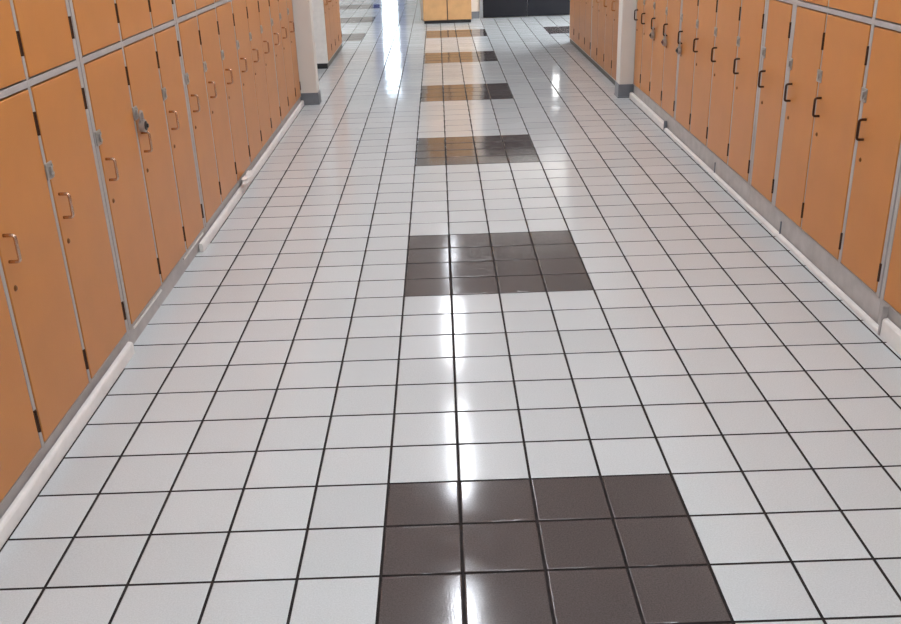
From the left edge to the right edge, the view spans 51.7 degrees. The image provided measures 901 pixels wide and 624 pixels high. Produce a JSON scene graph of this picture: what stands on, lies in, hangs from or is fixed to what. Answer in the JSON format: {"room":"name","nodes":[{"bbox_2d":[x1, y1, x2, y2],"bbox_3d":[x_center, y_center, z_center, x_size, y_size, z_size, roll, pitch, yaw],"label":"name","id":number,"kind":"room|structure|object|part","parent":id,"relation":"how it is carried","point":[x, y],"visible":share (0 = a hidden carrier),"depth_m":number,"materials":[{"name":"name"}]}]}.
{"room":"school corridor","nodes":[
{"label":"school corridor","id":0,"kind":"room"},
{"bbox_2d":[292,0,318,92],"bbox_3d":[-1.470,-3.074,7.664,0.547,2.703,0.142,-2,23,0],"label":"pillar","id":1,"kind":"structure","parent":0,"point":[302,9],"depth_m":7.94,"materials":[{"name":"beige paint"}]},
{"bbox_2d":[300,90,321,104],"bbox_3d":[-1.428,-1.880,8.177,0.569,0.102,0.167,-2,23,0],"label":"baseboard","id":2,"kind":"structure","parent":1,"relation":"attached to","point":[308,98],"depth_m":8.11,"materials":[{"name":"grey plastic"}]},
{"bbox_2d":[0,0,900,623],"bbox_3d":[-0.289,-2.428,9.496,7.396,0.003,28.245,-2,23,0],"label":"floor","id":3,"kind":"structure","parent":0,"point":[477,339],"depth_m":3.12,"materials":[{"name":"white tile"}]},
{"bbox_2d":[0,0,128,518],"bbox_3d":[-1.414,-0.282,2.268,0.428,1.829,2.083,-2,23,0],"label":"lockers","id":4,"kind":"object","parent":3,"relation":"on","point":[63,318],"visible":1,"depth_m":2.84,"materials":[{"name":"brown"}]},
{"bbox_3d":[-1.215,-0.176,2.582,0.038,0.087,0.011,-2,23,0],"label":"handle","id":5,"kind":"part","parent":4,"relation":"part of","materials":[{"name":"brown metal"}]},
{"bbox_3d":[-1.269,-0.936,2.426,0.019,0.710,0.385,-2,23,0],"label":"door","id":6,"kind":"part","parent":4,"relation":"part of","materials":[{"name":"orange paint"}]},
{"bbox_3d":[-1.236,0.029,2.391,0.019,0.976,0.387,-2,23,0],"label":"door","id":7,"kind":"part","parent":4,"relation":"part of","materials":[{"name":"orange paint"}]},
{"bbox_3d":[-1.275,-1.099,2.806,0.019,0.710,0.386,-2,23,0],"label":"door","id":8,"kind":"part","parent":4,"relation":"part of","materials":[{"name":"orange paint"}]},
{"bbox_3d":[-1.242,-0.134,2.771,0.019,0.976,0.385,-2,23,0],"label":"door","id":9,"kind":"part","parent":4,"relation":"part of","materials":[{"name":"orange paint"}]},
{"bbox_3d":[-1.238,-0.438,2.879,0.011,0.053,0.051,-2,23,0],"label":"lock plate","id":10,"kind":"part","parent":4,"relation":"part of","materials":[{"name":"metal"}]},
{"bbox_3d":[-1.221,-0.338,2.961,0.038,0.087,0.011,-2,23,0],"label":"handle","id":11,"kind":"part","parent":4,"relation":"part of","materials":[{"name":"brown metal"}]},
{"bbox_3d":[-1.248,-0.297,3.151,0.019,0.976,0.386,-2,23,0],"label":"door","id":12,"kind":"part","parent":4,"relation":"part of","materials":[{"name":"orange paint"}]},
{"bbox_2d":[0,342,134,548],"bbox_3d":[-1.199,0.561,2.545,0.019,0.047,2.166,-2,23,0],"label":"baseboard","id":13,"kind":"structure","parent":3,"relation":"on","point":[29,492],"depth_m":2.86,"materials":[{"name":"white paint"}]},
{"bbox_2d":[68,0,204,344],"bbox_3d":[-1.438,-0.944,3.811,0.428,1.829,1.272,-2,23,0],"label":"lockers","id":14,"kind":"object","parent":3,"relation":"on","point":[129,53],"visible":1,"depth_m":3.77,"materials":[{"name":"brown"}]},
{"bbox_3d":[-1.282,-1.284,3.237,0.019,0.710,0.413,-2,23,0],"label":"door","id":15,"kind":"part","parent":14,"relation":"part of","materials":[{"name":"orange paint"}]},
{"bbox_3d":[-1.245,-0.618,3.298,0.011,0.053,0.051,-2,23,0],"label":"lock plate","id":16,"kind":"part","parent":14,"relation":"part of","materials":[{"name":"metal"}]},
{"bbox_3d":[-1.228,-0.518,3.380,0.038,0.087,0.011,-2,23,0],"label":"handle","id":17,"kind":"part","parent":14,"relation":"part of","materials":[{"name":"brown metal"}]},
{"bbox_3d":[-1.254,-0.482,3.582,0.019,0.976,0.413,-2,23,0],"label":"door","id":18,"kind":"part","parent":14,"relation":"part of","materials":[{"name":"orange paint"}]},
{"bbox_3d":[-1.288,-1.456,3.636,0.019,0.710,0.401,-2,23,0],"label":"door","id":19,"kind":"part","parent":14,"relation":"part of","materials":[{"name":"orange paint"}]},
{"bbox_3d":[-1.251,-0.791,3.703,0.011,0.053,0.051,-2,23,0],"label":"lock plate","id":20,"kind":"part","parent":14,"relation":"part of","materials":[{"name":"metal"}]},
{"bbox_2d":[138,110,148,131],"bbox_3d":[-1.229,-0.765,3.727,0.034,0.088,0.051,-2,23,0],"label":"padlock","id":21,"kind":"object","parent":14,"relation":"hanging from","point":[143,125],"visible":1,"depth_m":3.72,"materials":[{"name":"metal"}]},
{"bbox_3d":[-1.234,-0.692,3.784,0.038,0.087,0.011,-2,23,0],"label":"handle","id":22,"kind":"part","parent":14,"relation":"part of","materials":[{"name":"brown metal"}]},
{"bbox_3d":[-1.261,-0.653,3.981,0.019,0.976,0.401,-2,23,0],"label":"door","id":23,"kind":"part","parent":14,"relation":"part of","materials":[{"name":"orange paint"}]},
{"bbox_3d":[-1.294,-1.612,4.000,0.019,0.710,0.334,-2,23,0],"label":"door","id":24,"kind":"part","parent":14,"relation":"part of","materials":[{"name":"orange paint"}]},
{"bbox_3d":[-1.257,-0.960,4.097,0.011,0.053,0.051,-2,23,0],"label":"lock plate","id":25,"kind":"part","parent":14,"relation":"part of","materials":[{"name":"metal"}]},
{"bbox_3d":[-1.240,-0.861,4.178,0.038,0.087,0.011,-2,23,0],"label":"handle","id":26,"kind":"part","parent":14,"relation":"part of","materials":[{"name":"brown metal"}]},
{"bbox_3d":[-1.266,-0.809,4.345,0.019,0.976,0.334,-2,23,0],"label":"door","id":27,"kind":"part","parent":14,"relation":"part of","materials":[{"name":"orange paint"}]},
{"bbox_2d":[173,0,250,233],"bbox_3d":[-1.457,-1.445,4.978,0.428,1.829,1.262,-2,23,0],"label":"lockers","id":28,"kind":"object","parent":3,"relation":"on","point":[205,28],"visible":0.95,"depth_m":4.98,"materials":[{"name":"brown"}]},
{"bbox_3d":[-1.300,-1.775,4.380,0.019,0.710,0.351,-2,23,0],"label":"door","id":29,"kind":"part","parent":28,"relation":"part of","materials":[{"name":"orange paint"}]},
{"bbox_3d":[-1.263,-1.120,4.470,0.011,0.053,0.051,-2,23,0],"label":"lock plate","id":30,"kind":"part","parent":28,"relation":"part of","materials":[{"name":"metal"}]},
{"bbox_3d":[-1.246,-1.021,4.551,0.038,0.087,0.011,-2,23,0],"label":"handle","id":31,"kind":"part","parent":28,"relation":"part of","materials":[{"name":"brown metal"}]},
{"bbox_3d":[-1.272,-0.972,4.725,0.019,0.976,0.351,-2,23,0],"label":"door","id":32,"kind":"part","parent":28,"relation":"part of","materials":[{"name":"orange paint"}]},
{"bbox_3d":[-1.306,-1.934,4.752,0.019,0.710,0.403,-2,23,0],"label":"door","id":33,"kind":"part","parent":28,"relation":"part of","materials":[{"name":"orange paint"}]},
{"bbox_3d":[-1.268,-1.270,4.817,0.011,0.053,0.051,-2,23,0],"label":"lock plate","id":34,"kind":"part","parent":28,"relation":"part of","materials":[{"name":"metal"}]},
{"bbox_3d":[-1.252,-1.170,4.899,0.038,0.087,0.011,-2,23,0],"label":"handle","id":35,"kind":"part","parent":28,"relation":"part of","materials":[{"name":"brown metal"}]},
{"bbox_3d":[-1.278,-1.132,5.097,0.019,0.976,0.403,-2,23,0],"label":"door","id":36,"kind":"part","parent":28,"relation":"part of","materials":[{"name":"orange paint"}]},
{"bbox_3d":[-1.258,-1.340,5.295,0.038,0.087,0.011,-2,23,0],"label":"handle","id":37,"kind":"part","parent":28,"relation":"part of","materials":[{"name":"brown metal"}]},
{"bbox_3d":[-1.284,-1.301,5.491,0.019,0.976,0.399,-2,23,0],"label":"door","id":38,"kind":"part","parent":28,"relation":"part of","materials":[{"name":"orange paint"}]},
{"bbox_2d":[199,100,303,251],"bbox_3d":[-1.258,-1.070,6.351,0.019,0.043,3.824,-2,23,0],"label":"baseboard","id":39,"kind":"structure","parent":3,"relation":"on","point":[269,150],"depth_m":5.53,"materials":[{"name":"white paint"}]},
{"bbox_2d":[241,170,253,184],"bbox_3d":[-1.230,-0.815,5.625,0.046,0.059,0.319,-2,23,0],"label":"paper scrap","id":40,"kind":"object","parent":39,"relation":"on","point":[246,178],"visible":1,"depth_m":5.59,"materials":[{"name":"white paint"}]},
{"bbox_2d":[231,0,280,169],"bbox_3d":[-1.475,-1.942,6.137,0.428,1.829,1.278,-2,23,0],"label":"lockers","id":41,"kind":"object","parent":3,"relation":"on","point":[253,30],"visible":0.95,"depth_m":6.18,"materials":[{"name":"brown"}]},
{"bbox_3d":[-1.264,-1.512,5.696,0.038,0.087,0.011,-2,23,0],"label":"handle","id":42,"kind":"part","parent":41,"relation":"part of","materials":[{"name":"brown metal"}]},
{"bbox_3d":[-1.291,-1.472,5.889,0.019,0.976,0.394,-2,23,0],"label":"door","id":43,"kind":"part","parent":41,"relation":"part of","materials":[{"name":"orange paint"}]},
{"bbox_3d":[-1.296,-1.635,6.268,0.019,0.976,0.394,-2,23,0],"label":"door","id":44,"kind":"part","parent":41,"relation":"part of","materials":[{"name":"orange paint"}]},
{"bbox_3d":[-1.302,-1.799,6.652,0.019,0.976,0.404,-2,23,0],"label":"door","id":45,"kind":"part","parent":41,"relation":"part of","materials":[{"name":"orange paint"}]},
{"bbox_2d":[269,0,300,127],"bbox_3d":[-1.492,-2.415,7.239,0.428,1.829,1.124,-2,23,0],"label":"lockers","id":46,"kind":"object","parent":3,"relation":"on","point":[281,11],"visible":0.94,"depth_m":7.33,"materials":[{"name":"brown"}]},
{"bbox_3d":[-1.309,-1.968,7.046,0.019,0.976,0.359,-2,23,0],"label":"door","id":47,"kind":"part","parent":46,"relation":"part of","materials":[{"name":"orange paint"}]},
{"bbox_3d":[-1.315,-2.126,7.413,0.019,0.976,0.385,-2,23,0],"label":"door","id":48,"kind":"part","parent":46,"relation":"part of","materials":[{"name":"orange paint"}]},
{"bbox_3d":[-1.320,-2.267,7.741,0.019,0.976,0.273,-2,23,0],"label":"door","id":49,"kind":"part","parent":46,"relation":"part of","materials":[{"name":"orange paint"}]},
{"bbox_2d":[312,0,341,68],"bbox_3d":[-1.532,-3.783,10.427,0.428,1.829,1.653,-2,23,0],"label":"lockers","id":50,"kind":"object","parent":3,"relation":"on","point":[326,13],"visible":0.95,"depth_m":10.02,"materials":[{"name":"brown"}]},
{"bbox_3d":[-1.540,-3.485,9.662,0.390,1.772,0.012,-2,23,0],"label":"panel","id":51,"kind":"part","parent":50,"relation":"part of","materials":[{"name":"white paint"}]},
{"bbox_3d":[-1.345,-3.234,10.019,0.019,0.994,0.378,-2,23,0],"label":"door","id":52,"kind":"part","parent":50,"relation":"part of","materials":[{"name":"orange paint"}]},
{"bbox_3d":[-1.351,-3.394,10.392,0.019,0.994,0.379,-2,23,0],"label":"door","id":53,"kind":"part","parent":50,"relation":"part of","materials":[{"name":"orange paint"}]},
{"bbox_3d":[-1.368,-3.817,10.420,0.022,1.772,1.638,-2,23,0],"label":"frame","id":54,"kind":"part","parent":50,"relation":"part of","materials":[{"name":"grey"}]},
{"bbox_3d":[-1.357,-3.555,10.765,0.019,0.994,0.379,-2,23,0],"label":"door","id":55,"kind":"part","parent":50,"relation":"part of","materials":[{"name":"orange paint"}]},
{"bbox_3d":[-1.362,-3.711,11.129,0.019,0.994,0.358,-2,23,0],"label":"door","id":56,"kind":"part","parent":50,"relation":"part of","materials":[{"name":"orange paint"}]},
{"bbox_2d":[423,0,471,23],"bbox_3d":[-0.079,-5.337,13.566,0.744,2.113,0.557,-2,23,0],"label":"tall cabinet","id":57,"kind":"object","parent":3,"relation":"on","point":[434,11],"visible":1,"depth_m":13.70,"materials":[{"name":"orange wood"}]},
{"bbox_3d":[-0.256,-5.238,13.354,0.345,2.014,0.017,-2,23,0],"label":"door","id":58,"kind":"part","parent":57,"relation":"part of","materials":[{"name":"beige wood"}]},
{"bbox_3d":[0.106,-5.251,13.354,0.345,2.014,0.017,-2,23,0],"label":"door","id":59,"kind":"part","parent":57,"relation":"part of","materials":[{"name":"beige wood"}]},
{"bbox_2d":[569,0,591,61],"bbox_3d":[1.614,-3.813,10.242,0.423,1.829,1.695,-2,23,0],"label":"lockers","id":60,"kind":"object","parent":3,"relation":"on","point":[580,10],"visible":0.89,"depth_m":10.34,"materials":[{"name":"brown"}]},
{"bbox_3d":[1.446,-3.731,10.960,0.019,1.002,0.368,-2,23,0],"label":"door","id":61,"kind":"part","parent":60,"relation":"part of","materials":[{"name":"orange paint"}]},
{"bbox_3d":[1.452,-3.569,10.582,0.019,1.002,0.399,-2,23,0],"label":"door","id":62,"kind":"part","parent":60,"relation":"part of","materials":[{"name":"orange paint"}]},
{"bbox_3d":[1.458,-3.400,10.190,0.019,1.002,0.399,-2,23,0],"label":"door","id":63,"kind":"part","parent":60,"relation":"part of","materials":[{"name":"orange paint"}]},
{"bbox_3d":[1.464,-3.236,9.808,0.019,1.002,0.378,-2,23,0],"label":"door","id":64,"kind":"part","parent":60,"relation":"part of","materials":[{"name":"orange paint"}]},
{"bbox_2d":[591,0,618,84],"bbox_3d":[1.638,-3.142,8.679,0.423,1.829,1.705,-2,23,0],"label":"lockers","id":65,"kind":"object","parent":3,"relation":"on","point":[605,13],"visible":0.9,"depth_m":8.87,"materials":[{"name":"brown"}]},
{"bbox_3d":[1.470,-3.062,9.401,0.019,1.002,0.368,-2,23,0],"label":"door","id":66,"kind":"part","parent":65,"relation":"part of","materials":[{"name":"orange paint"}]},
{"bbox_3d":[1.476,-2.900,9.023,0.019,1.002,0.399,-2,23,0],"label":"door","id":67,"kind":"part","parent":65,"relation":"part of","materials":[{"name":"orange paint"}]},
{"bbox_3d":[1.483,-2.732,8.631,0.019,1.002,0.399,-2,23,0],"label":"door","id":68,"kind":"part","parent":65,"relation":"part of","materials":[{"name":"orange paint"}]},
{"bbox_3d":[1.489,-2.565,8.244,0.019,1.002,0.388,-2,23,0],"label":"door","id":69,"kind":"part","parent":65,"relation":"part of","materials":[{"name":"orange paint"}]},
{"bbox_2d":[633,0,681,134],"bbox_3d":[1.713,-2.380,6.900,0.423,1.829,1.492,-2,23,0],"label":"lockers","id":70,"kind":"object","parent":3,"relation":"on","point":[655,64],"visible":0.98,"depth_m":6.94,"materials":[{"name":"brown"}]},
{"bbox_3d":[1.545,-2.310,7.563,0.019,0.937,0.256,-2,23,0],"label":"door","id":71,"kind":"part","parent":70,"relation":"part of","materials":[{"name":"orange paint"}]},
{"bbox_3d":[1.550,-2.182,7.265,0.019,0.937,0.338,-2,23,0],"label":"door","id":72,"kind":"part","parent":70,"relation":"part of","materials":[{"name":"orange paint"}]},
{"bbox_2d":[649,27,653,38],"bbox_3d":[1.520,-2.111,7.030,0.034,0.088,0.051,-2,23,0],"label":"padlock","id":73,"kind":"object","parent":70,"relation":"hanging from","point":[651,35],"visible":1,"depth_m":7.02,"materials":[{"name":"metal"}]},
{"bbox_3d":[1.555,-2.030,6.910,0.019,0.937,0.379,-2,23,0],"label":"door","id":74,"kind":"part","parent":70,"relation":"part of","materials":[{"name":"orange paint"}]},
{"bbox_2d":[661,33,666,45],"bbox_3d":[1.526,-1.950,6.657,0.034,0.088,0.051,-2,23,0],"label":"padlock","id":75,"kind":"object","parent":70,"relation":"hanging from","point":[664,41],"visible":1,"depth_m":6.64,"materials":[{"name":"metal"}]},
{"bbox_3d":[1.561,-1.872,6.541,0.019,0.937,0.368,-2,23,0],"label":"door","id":76,"kind":"part","parent":70,"relation":"part of","materials":[{"name":"orange paint"}]},
{"bbox_2d":[675,0,767,203],"bbox_3d":[1.736,-1.751,5.434,0.423,1.829,1.695,-2,23,0],"label":"lockers","id":77,"kind":"object","parent":3,"relation":"on","point":[720,59],"visible":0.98,"depth_m":5.39,"materials":[{"name":"brown"}]},
{"bbox_2d":[675,41,680,53],"bbox_3d":[1.532,-1.778,6.256,0.034,0.088,0.051,-2,23,0],"label":"padlock","id":78,"kind":"object","parent":77,"relation":"hanging from","point":[678,49],"visible":1,"depth_m":6.24,"materials":[{"name":"metal"}]},
{"bbox_3d":[1.567,-1.697,6.135,0.019,0.937,0.378,-2,23,0],"label":"door","id":79,"kind":"part","parent":77,"relation":"part of","materials":[{"name":"orange paint"}]},
{"bbox_3d":[1.543,-1.679,5.858,0.033,0.087,0.011,-2,23,0],"label":"handle","id":80,"kind":"part","parent":77,"relation":"part of","materials":[{"name":"brown metal"}]},
{"bbox_3d":[1.573,-1.535,5.757,0.019,0.937,0.389,-2,23,0],"label":"door","id":81,"kind":"part","parent":77,"relation":"part of","materials":[{"name":"orange paint"}]},
{"bbox_3d":[1.549,-1.514,5.475,0.033,0.087,0.011,-2,23,0],"label":"handle","id":82,"kind":"part","parent":77,"relation":"part of","materials":[{"name":"brown metal"}]},
{"bbox_3d":[1.579,-1.365,5.360,0.019,0.937,0.419,-2,23,0],"label":"door","id":83,"kind":"part","parent":77,"relation":"part of","materials":[{"name":"orange paint"}]},
{"bbox_3d":[1.556,-1.338,5.064,0.033,0.087,0.011,-2,23,0],"label":"handle","id":84,"kind":"part","parent":77,"relation":"part of","materials":[{"name":"brown metal"}]},
{"bbox_3d":[1.562,-1.470,5.057,0.011,0.053,0.051,-2,23,0],"label":"lock plate","id":85,"kind":"part","parent":77,"relation":"part of","materials":[{"name":"metal"}]},
{"bbox_3d":[1.585,-1.201,4.978,0.019,0.937,0.358,-2,23,0],"label":"door","id":86,"kind":"part","parent":77,"relation":"part of","materials":[{"name":"orange paint"}]},
{"bbox_2d":[629,92,900,355],"bbox_3d":[1.588,-0.533,4.835,0.024,0.073,6.750,-2,23,0],"label":"baseboard","id":87,"kind":"structure","parent":3,"relation":"on","point":[795,251],"depth_m":4.27,"materials":[{"name":"white paint"}]},
{"bbox_2d":[877,306,888,334],"bbox_3d":[1.609,0.032,3.461,0.022,0.117,0.012,-2,23,0],"label":"strip","id":88,"kind":"object","parent":87,"relation":"attached to","point":[884,311],"visible":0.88,"depth_m":3.45,"materials":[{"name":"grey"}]},
{"bbox_2d":[749,0,900,322],"bbox_3d":[1.760,-1.104,3.926,0.423,1.829,1.585,-2,23,0],"label":"lockers","id":89,"kind":"object","parent":3,"relation":"on","point":[826,165],"visible":0.99,"depth_m":3.87,"materials":[{"name":"brown"}]},
{"bbox_3d":[1.562,-1.170,4.672,0.033,0.087,0.011,-2,23,0],"label":"handle","id":90,"kind":"part","parent":89,"relation":"part of","materials":[{"name":"brown metal"}]},
{"bbox_3d":[1.568,-1.302,4.665,0.011,0.053,0.051,-2,23,0],"label":"lock plate","id":91,"kind":"part","parent":89,"relation":"part of","materials":[{"name":"metal"}]},
{"bbox_3d":[1.591,-1.041,4.605,0.019,0.937,0.315,-2,23,0],"label":"door","id":92,"kind":"part","parent":89,"relation":"part of","materials":[{"name":"orange paint"}]},
{"bbox_3d":[1.567,-1.020,4.322,0.033,0.087,0.011,-2,23,0],"label":"handle","id":93,"kind":"part","parent":89,"relation":"part of","materials":[{"name":"brown metal"}]},
{"bbox_3d":[1.573,-1.152,4.316,0.011,0.053,0.051,-2,23,0],"label":"lock plate","id":94,"kind":"part","parent":89,"relation":"part of","materials":[{"name":"metal"}]},
{"bbox_3d":[1.597,-0.886,4.245,0.019,0.937,0.338,-2,23,0],"label":"door","id":95,"kind":"part","parent":89,"relation":"part of","materials":[{"name":"orange paint"}]},
{"bbox_3d":[1.570,-1.671,3.908,0.019,0.710,0.338,-2,23,0],"label":"door","id":96,"kind":"part","parent":89,"relation":"part of","materials":[{"name":"orange paint"}]},
{"bbox_3d":[1.572,-0.879,3.995,0.033,0.087,0.011,-2,23,0],"label":"handle","id":97,"kind":"part","parent":89,"relation":"part of","materials":[{"name":"brown metal"}]},
{"bbox_3d":[1.579,-1.012,3.988,0.011,0.053,0.051,-2,23,0],"label":"lock plate","id":98,"kind":"part","parent":89,"relation":"part of","materials":[{"name":"metal"}]},
{"bbox_3d":[1.603,-0.731,3.881,0.019,0.937,0.417,-2,23,0],"label":"door","id":99,"kind":"part","parent":89,"relation":"part of","materials":[{"name":"orange paint"}]},
{"bbox_3d":[1.575,-1.515,3.544,0.019,0.710,0.417,-2,23,0],"label":"door","id":100,"kind":"part","parent":89,"relation":"part of","materials":[{"name":"orange paint"}]},
{"bbox_3d":[1.579,-0.701,3.580,0.033,0.087,0.011,-2,23,0],"label":"handle","id":101,"kind":"part","parent":89,"relation":"part of","materials":[{"name":"brown metal"}]},
{"bbox_3d":[1.585,-0.834,3.573,0.011,0.053,0.051,-2,23,0],"label":"lock plate","id":102,"kind":"part","parent":89,"relation":"part of","materials":[{"name":"metal"}]},
{"bbox_3d":[1.609,-0.570,3.506,0.019,0.937,0.330,-2,23,0],"label":"door","id":103,"kind":"part","parent":89,"relation":"part of","materials":[{"name":"orange paint"}]},
{"bbox_3d":[1.581,-1.354,3.169,0.019,0.710,0.330,-2,23,0],"label":"door","id":104,"kind":"part","parent":89,"relation":"part of","materials":[{"name":"orange paint"}]},
{"bbox_2d":[877,172,900,328],"bbox_3d":[1.783,-0.471,2.451,0.423,1.829,1.622,-2,23,0],"label":"lockers","id":105,"kind":"object","parent":3,"relation":"on","point":[890,296],"visible":0.88,"depth_m":3.38,"materials":[{"name":"brown"}]},
{"bbox_3d":[1.615,-0.407,3.128,0.019,0.937,0.356,-2,23,0],"label":"door","id":106,"kind":"part","parent":105,"relation":"part of","materials":[{"name":"orange paint"}]},
{"bbox_2d":[420,0,553,19],"bbox_3d":[1.435,-5.801,13.782,3.871,2.707,0.122,-2,23,0],"label":"wall","id":107,"kind":"structure","parent":0,"point":[475,6],"depth_m":14.19,"materials":[{"name":"beige paint"}]},
{"bbox_2d":[471,11,479,18],"bbox_3d":[0.380,-4.542,14.228,0.126,0.102,0.020,-2,23,0],"label":"baseboard","id":108,"kind":"structure","parent":107,"relation":"attached to","point":[475,15],"depth_m":14.22,"materials":[{"name":"grey plastic"}]},
{"bbox_2d":[479,0,569,17],"bbox_3d":[1.145,-5.518,13.838,1.463,2.154,0.112,-2,23,0],"label":"door","id":109,"kind":"structure","parent":107,"relation":"in","point":[488,8],"depth_m":14.20,"materials":[{"name":"grey metal"}]},
{"bbox_3d":[1.145,-5.524,13.852,1.463,2.154,0.081,-2,23,0],"label":"frame","id":110,"kind":"part","parent":109,"relation":"part of","materials":[{"name":"grey"}]},
{"bbox_2d":[616,0,636,83],"bbox_3d":[1.655,-3.115,7.507,0.518,2.703,0.163,-2,23,0],"label":"pillar","id":111,"kind":"structure","parent":0,"point":[626,22],"depth_m":7.80,"materials":[{"name":"beige paint"}]},
{"bbox_2d":[614,81,633,97],"bbox_3d":[1.696,-1.926,8.018,0.540,0.114,0.187,-2,23,0],"label":"baseboard","id":112,"kind":"structure","parent":111,"relation":"attached to","point":[621,90],"depth_m":7.94,"materials":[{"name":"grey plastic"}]}
]}

